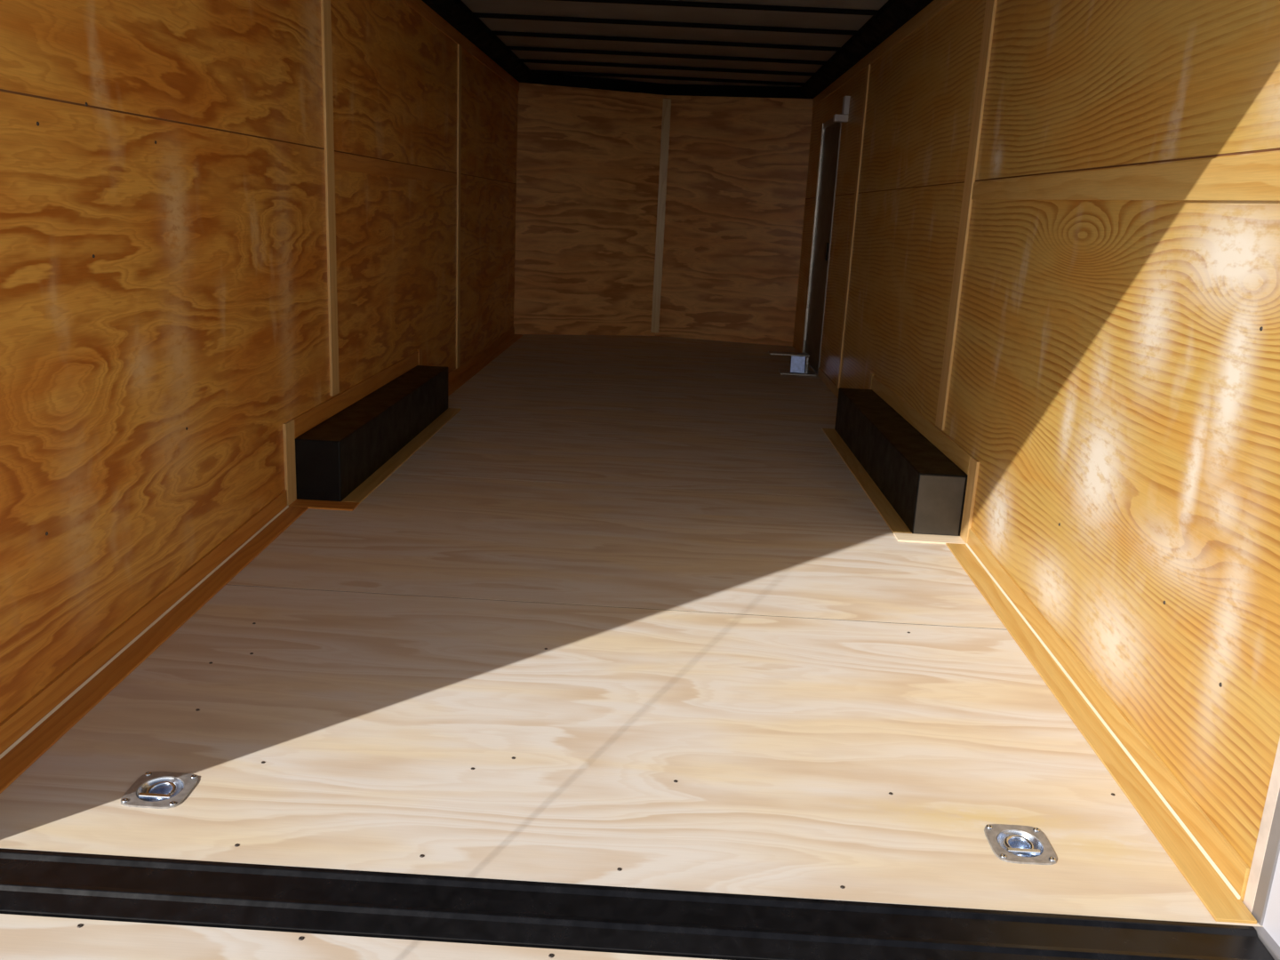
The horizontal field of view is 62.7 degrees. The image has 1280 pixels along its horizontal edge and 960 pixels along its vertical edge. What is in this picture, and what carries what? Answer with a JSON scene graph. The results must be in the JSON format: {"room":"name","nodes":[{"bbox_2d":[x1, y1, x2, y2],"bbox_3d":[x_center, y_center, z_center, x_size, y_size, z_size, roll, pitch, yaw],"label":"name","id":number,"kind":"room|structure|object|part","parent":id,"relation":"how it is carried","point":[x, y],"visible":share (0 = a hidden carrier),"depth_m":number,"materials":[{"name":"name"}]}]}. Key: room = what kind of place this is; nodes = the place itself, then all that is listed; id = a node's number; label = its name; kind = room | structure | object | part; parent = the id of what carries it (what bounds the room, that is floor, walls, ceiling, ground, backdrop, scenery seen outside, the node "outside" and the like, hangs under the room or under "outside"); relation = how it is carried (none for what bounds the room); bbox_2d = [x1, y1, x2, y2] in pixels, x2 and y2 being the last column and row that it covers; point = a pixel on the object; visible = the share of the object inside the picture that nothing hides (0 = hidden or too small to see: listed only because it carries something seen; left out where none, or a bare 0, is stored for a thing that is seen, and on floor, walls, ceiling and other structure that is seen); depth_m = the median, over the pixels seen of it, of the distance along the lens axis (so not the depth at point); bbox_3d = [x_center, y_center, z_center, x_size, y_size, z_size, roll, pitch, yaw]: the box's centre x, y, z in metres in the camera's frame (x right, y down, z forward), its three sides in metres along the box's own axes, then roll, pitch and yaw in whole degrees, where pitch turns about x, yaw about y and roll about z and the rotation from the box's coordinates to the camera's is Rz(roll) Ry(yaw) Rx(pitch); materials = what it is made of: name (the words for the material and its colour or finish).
{"room":"cargo space","nodes":[
{"label":"cargo space","id":0,"kind":"room"},
{"bbox_2d":[0,0,518,723],"bbox_3d":[-1.152,-1.285,5.067,0.061,2.240,7.220,3,14,1],"label":"wall","id":1,"kind":"structure","parent":0,"point":[164,287],"depth_m":2.81,"materials":[{"name":"orange wood"}]},
{"bbox_2d":[0,489,287,754],"bbox_3d":[-1.250,0.324,2.750,0.008,0.137,1.807,3,14,1],"label":"baseboard","id":2,"kind":"structure","parent":1,"relation":"attached to","point":[25,717],"depth_m":2.55,"materials":[{"name":"red wood"}]},
{"bbox_2d":[0,505,288,759],"bbox_3d":[-1.243,0.349,2.757,0.006,0.079,1.814,3,14,1],"label":"trim","id":3,"kind":"structure","parent":1,"relation":"attached to","point":[124,648],"depth_m":2.55,"materials":[{"name":"beige wood"}]},
{"bbox_2d":[0,505,308,793],"bbox_3d":[-1.213,0.358,2.748,0.070,0.079,1.844,3,14,1],"label":"trim","id":4,"kind":"structure","parent":1,"relation":"attached to","point":[38,741],"depth_m":2.50,"materials":[{"name":"red wood"}]},
{"bbox_2d":[282,419,296,505],"bbox_3d":[-1.212,-0.060,3.634,0.010,0.288,0.084,3,14,1],"label":"trim","id":5,"kind":"structure","parent":1,"relation":"attached to","point":[288,428],"depth_m":3.62,"materials":[{"name":"brown wood"}]},
{"bbox_2d":[288,499,359,511],"bbox_3d":[-1.108,0.087,3.671,0.232,0.009,0.078,3,14,1],"label":"trim","id":6,"kind":"structure","parent":1,"relation":"attached to","point":[307,503],"depth_m":3.66,"materials":[{"name":"red wood"}]},
{"bbox_2d":[320,0,339,396],"bbox_3d":[-1.149,-1.116,3.889,0.010,1.618,0.085,3,14,1],"label":"trim","id":7,"kind":"structure","parent":1,"relation":"attached to","point":[325,4],"depth_m":3.89,"materials":[{"name":"brown wood"}]},
{"bbox_2d":[291,352,418,438],"bbox_3d":[-1.176,-0.403,4.536,0.010,0.068,1.830,3,14,1],"label":"trim","id":8,"kind":"structure","parent":1,"relation":"attached to","point":[321,412],"depth_m":4.28,"materials":[{"name":"red wood"}]},
{"bbox_2d":[334,152,456,184],"bbox_3d":[-1.111,-1.479,5.042,0.003,0.063,2.320,3,14,1],"label":"trim","id":9,"kind":"structure","parent":1,"relation":"attached to","point":[343,162],"depth_m":4.69,"materials":[{"name":"red wood"}]},
{"bbox_2d":[416,348,422,365],"bbox_3d":[-1.151,-0.533,5.483,0.012,0.300,0.066,3,14,1],"label":"trim","id":10,"kind":"structure","parent":1,"relation":"attached to","point":[420,350],"depth_m":5.45,"materials":[{"name":"red wood"}]},
{"bbox_2d":[456,44,461,368],"bbox_3d":[-1.079,-1.593,6.251,0.010,1.860,0.070,3,14,1],"label":"trim","id":11,"kind":"structure","parent":1,"relation":"attached to","point":[459,96],"depth_m":6.22,"materials":[{"name":"brown wood"}]},
{"bbox_2d":[401,0,519,91],"bbox_3d":[-1.071,-2.226,4.840,0.008,0.067,7.150,3,14,1],"label":"trim","id":12,"kind":"structure","parent":1,"relation":"attached to","point":[419,6],"depth_m":5.96,"materials":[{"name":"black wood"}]},
{"bbox_2d":[421,0,532,82],"bbox_3d":[-1.015,-2.289,4.797,0.115,0.080,7.200,3,14,1],"label":"trim","id":13,"kind":"structure","parent":1,"relation":"attached to","point":[455,12],"depth_m":6.21,"materials":[{"name":"black metal"}]},
{"bbox_2d":[448,327,523,396],"bbox_3d":[-1.105,-0.837,7.165,0.008,0.058,3.335,3,14,1],"label":"baseboard","id":14,"kind":"structure","parent":1,"relation":"attached to","point":[476,357],"depth_m":7.17,"materials":[{"name":"red wood"}]},
{"bbox_2d":[0,848,1274,959],"bbox_3d":[-0.127,0.741,1.753,2.333,0.066,0.136,3,14,1],"label":"sill","id":15,"kind":"structure","parent":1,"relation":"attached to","point":[358,903],"depth_m":1.74,"materials":[{"name":"black metal"}]},
{"bbox_2d":[0,334,1263,927],"bbox_3d":[0.005,-0.232,5.504,2.353,0.180,7.620,3,14,1],"label":"floor","id":16,"kind":"structure","parent":0,"point":[632,616],"depth_m":2.47,"materials":[{"name":"brown wood"}]},
{"bbox_2d":[120,771,198,808],"bbox_3d":[-0.920,0.599,2.015,0.116,0.026,0.116,3,14,1],"label":"ring","id":17,"kind":"object","parent":16,"relation":"attached to","point":[154,789],"visible":1,"depth_m":2.02,"materials":[{"name":"metal"}]},
{"bbox_2d":[136,777,183,801],"bbox_3d":[-0.920,0.602,2.016,0.082,0.020,0.082,3,17,1],"label":"cup","id":18,"kind":"object","parent":17,"relation":"on","point":[148,789],"depth_m":2.03,"materials":[{"name":"metal"}]},
{"bbox_2d":[295,365,448,501],"bbox_3d":[-1.105,-0.257,4.570,0.166,0.222,1.828,3,14,1],"label":"wheel well","id":19,"kind":"object","parent":16,"relation":"on","point":[334,457],"visible":1,"depth_m":4.07,"materials":[{"name":"black metal"}]},
{"bbox_3d":[-1.128,-0.031,3.685,0.146,0.210,0.002,3,14,1],"label":"plate","id":20,"kind":"part","parent":19,"relation":"part of","materials":[{"name":"black ceramic"}]},
{"bbox_2d":[341,408,461,503],"bbox_3d":[-0.995,-0.146,4.595,0.066,0.006,1.828,3,14,1],"label":"trim","id":21,"kind":"structure","parent":16,"relation":"on","point":[380,476],"depth_m":4.34,"materials":[{"name":"orange wood"}]},
{"bbox_2d":[768,351,815,375],"bbox_3d":[1.064,-0.816,7.355,0.325,0.135,0.180,3,14,1],"label":"metal bracket","id":22,"kind":"object","parent":16,"relation":"on","point":[799,361],"visible":1,"depth_m":7.32,"materials":[{"name":"metal"}]},
{"bbox_3d":[1.043,-0.885,7.364,0.275,0.009,0.130,3,14,1],"label":"plate","id":23,"kind":"part","parent":22,"relation":"part of","materials":[{"name":"metal"}]},
{"bbox_3d":[1.101,-0.753,7.370,0.245,0.010,0.180,3,14,1],"label":"plate","id":24,"kind":"part","parent":22,"relation":"part of","materials":[{"name":"metal"}]},
{"bbox_3d":[1.164,-0.813,7.363,0.015,0.115,0.120,3,14,1],"label":"plate","id":25,"kind":"part","parent":22,"relation":"part of","materials":[{"name":"metal"}]},
{"bbox_2d":[822,428,911,533],"bbox_3d":[0.948,-0.039,4.559,0.066,0.006,1.828,3,14,1],"label":"trim","id":26,"kind":"structure","parent":16,"relation":"on","point":[885,509],"depth_m":4.30,"materials":[{"name":"orange wood"}]},
{"bbox_2d":[834,387,967,535],"bbox_3d":[1.073,-0.136,4.530,0.175,0.222,1.828,3,14,1],"label":"wheel well","id":27,"kind":"object","parent":16,"relation":"on","point":[925,488],"visible":0.99,"depth_m":3.99,"materials":[{"name":"black metal"}]},
{"bbox_3d":[1.039,0.088,3.646,0.155,0.210,0.002,3,14,1],"label":"plate","id":28,"kind":"part","parent":27,"relation":"part of","materials":[{"name":"paint"}]},
{"bbox_2d":[984,824,1056,864],"bbox_3d":[0.715,0.691,1.979,0.116,0.026,0.116,3,14,1],"label":"ring","id":29,"kind":"object","parent":16,"relation":"attached to","point":[1017,844],"visible":1,"depth_m":1.99,"materials":[{"name":"metal"}]},
{"bbox_2d":[997,830,1042,856],"bbox_3d":[0.715,0.694,1.980,0.082,0.020,0.082,3,17,1],"label":"cup","id":30,"kind":"object","parent":29,"relation":"on","point":[1011,843],"depth_m":1.99,"materials":[{"name":"metal"}]},
{"bbox_2d":[513,82,813,346],"bbox_3d":[0.162,-2.174,8.796,2.482,2.240,0.405,2,14,-3],"label":"wall","id":31,"kind":"structure","parent":0,"point":[588,159],"depth_m":8.74,"materials":[{"name":"orange wood"}]},
{"bbox_2d":[650,98,671,332],"bbox_3d":[0.177,-2.217,8.916,0.068,1.925,0.018,3,14,1],"label":"trim","id":32,"kind":"structure","parent":31,"relation":"attached to","point":[667,102],"depth_m":8.90,"materials":[{"name":"orange wood"}]},
{"bbox_2d":[520,72,814,98],"bbox_3d":[0.210,-3.172,8.480,2.362,0.081,0.389,2,14,-3],"label":"trim","id":33,"kind":"structure","parent":31,"relation":"attached to","point":[551,79],"depth_m":8.47,"materials":[{"name":"black metal"}]},
{"bbox_2d":[461,0,887,87],"bbox_3d":[0.111,-2.321,4.948,2.473,0.058,7.860,3,14,1],"label":"ceiling","id":34,"kind":"structure","parent":0,"point":[748,43],"depth_m":6.25,"materials":[{"name":"black metal"}]},
{"bbox_2d":[792,0,1279,868],"bbox_3d":[1.258,-1.172,5.101,0.061,2.240,7.380,3,14,1],"label":"wall","id":35,"kind":"structure","parent":0,"point":[1115,386],"depth_m":2.55,"materials":[{"name":"orange wood"}]},
{"bbox_2d":[0,913,721,959],"bbox_3d":[-0.151,1.043,0.799,2.353,0.135,1.850,3,14,1],"label":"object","id":36,"kind":"structure","parent":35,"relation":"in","point":[21,937],"depth_m":1.66,"materials":[{"name":"brown wood"}]},
{"bbox_2d":[801,112,841,375],"bbox_3d":[1.317,-1.681,7.542,0.057,1.740,0.907,3,14,1],"label":"door","id":37,"kind":"structure","parent":35,"relation":"in","point":[830,130],"depth_m":7.57,"materials":[{"name":"metal"}]},
{"bbox_2d":[817,368,839,398],"bbox_3d":[1.212,-0.523,6.396,0.008,0.058,1.835,3,14,1],"label":"baseboard","id":38,"kind":"structure","parent":35,"relation":"attached to","point":[821,374],"depth_m":6.80,"materials":[{"name":"orange wood"}]},
{"bbox_2d":[832,96,850,122],"bbox_3d":[1.280,-2.355,6.668,0.085,0.155,0.070,3,14,1],"label":"wall bracket","id":39,"kind":"object","parent":35,"relation":"attached to","point":[844,117],"visible":1,"depth_m":6.64,"materials":[{"name":"white metal"}]},
{"bbox_2d":[835,64,870,388],"bbox_3d":[1.260,-1.469,6.228,0.010,1.860,0.070,3,14,1],"label":"trim","id":40,"kind":"structure","parent":35,"relation":"attached to","point":[868,71],"depth_m":6.20,"materials":[{"name":"brown wood"}]},
{"bbox_2d":[800,0,933,98],"bbox_3d":[1.222,-2.186,4.833,0.115,0.080,7.360,3,14,1],"label":"trim","id":41,"kind":"structure","parent":35,"relation":"attached to","point":[893,14],"depth_m":5.72,"materials":[{"name":"black metal"}]},
{"bbox_2d":[868,372,874,389],"bbox_3d":[1.186,-0.404,5.440,0.012,0.300,0.066,3,14,1],"label":"trim","id":42,"kind":"structure","parent":35,"relation":"attached to","point":[871,374],"depth_m":5.41,"materials":[{"name":"orange wood"}]},
{"bbox_2d":[812,0,955,107],"bbox_3d":[1.273,-2.119,4.881,0.008,0.067,7.298,3,14,1],"label":"trim","id":43,"kind":"structure","parent":35,"relation":"attached to","point":[933,8],"depth_m":5.42,"materials":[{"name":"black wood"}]},
{"bbox_2d":[871,376,971,475],"bbox_3d":[1.163,-0.274,4.493,0.010,0.068,1.830,3,14,1],"label":"trim","id":44,"kind":"structure","parent":35,"relation":"attached to","point":[954,452],"depth_m":4.23,"materials":[{"name":"orange wood"}]},
{"bbox_2d":[893,532,966,543],"bbox_3d":[1.005,0.203,3.633,0.241,0.009,0.078,3,14,1],"label":"trim","id":45,"kind":"structure","parent":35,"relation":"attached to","point":[900,536],"depth_m":3.62,"materials":[{"name":"beige wood"}]},
{"bbox_2d":[935,0,997,430],"bbox_3d":[1.190,-0.983,3.832,0.010,1.618,0.105,3,14,1],"label":"trim","id":46,"kind":"structure","parent":35,"relation":"attached to","point":[990,9],"depth_m":3.82,"materials":[{"name":"brown wood"}]},
{"bbox_2d":[960,456,979,543],"bbox_3d":[1.127,0.069,3.591,0.010,0.288,0.084,3,14,1],"label":"trim","id":47,"kind":"structure","parent":35,"relation":"attached to","point":[974,464],"depth_m":3.58,"materials":[{"name":"brown wood"}]},
{"bbox_2d":[945,543,1256,923],"bbox_3d":[1.050,0.487,2.692,0.070,0.080,1.875,3,14,1],"label":"trim","id":48,"kind":"structure","parent":35,"relation":"attached to","point":[1216,896],"depth_m":2.26,"materials":[{"name":"orange wood"}]},
{"bbox_2d":[965,543,1240,899],"bbox_3d":[1.082,0.477,2.715,0.006,0.079,1.814,3,14,1],"label":"trim","id":49,"kind":"structure","parent":35,"relation":"attached to","point":[1098,715],"depth_m":2.32,"materials":[{"name":"beige wood"}]},
{"bbox_2d":[968,528,1250,901],"bbox_3d":[1.091,0.453,2.707,0.008,0.137,1.807,3,14,1],"label":"baseboard","id":50,"kind":"structure","parent":35,"relation":"attached to","point":[1220,850],"depth_m":2.30,"materials":[{"name":"orange wood"}]},
{"bbox_2d":[971,152,1279,200],"bbox_3d":[1.157,-0.738,2.653,0.006,0.088,2.292,3,14,1],"label":"trim","id":51,"kind":"structure","parent":35,"relation":"attached to","point":[1250,177],"depth_m":2.29,"materials":[{"name":"orange wood"}]},
{"bbox_2d":[1243,737,1279,959],"bbox_3d":[-0.066,-0.243,1.530,2.593,2.435,0.201,3,14,1],"label":"door frame","id":52,"kind":"structure","parent":35,"relation":"attached to","point":[1262,892],"depth_m":1.78,"materials":[{"name":"white metal"}]}
]}

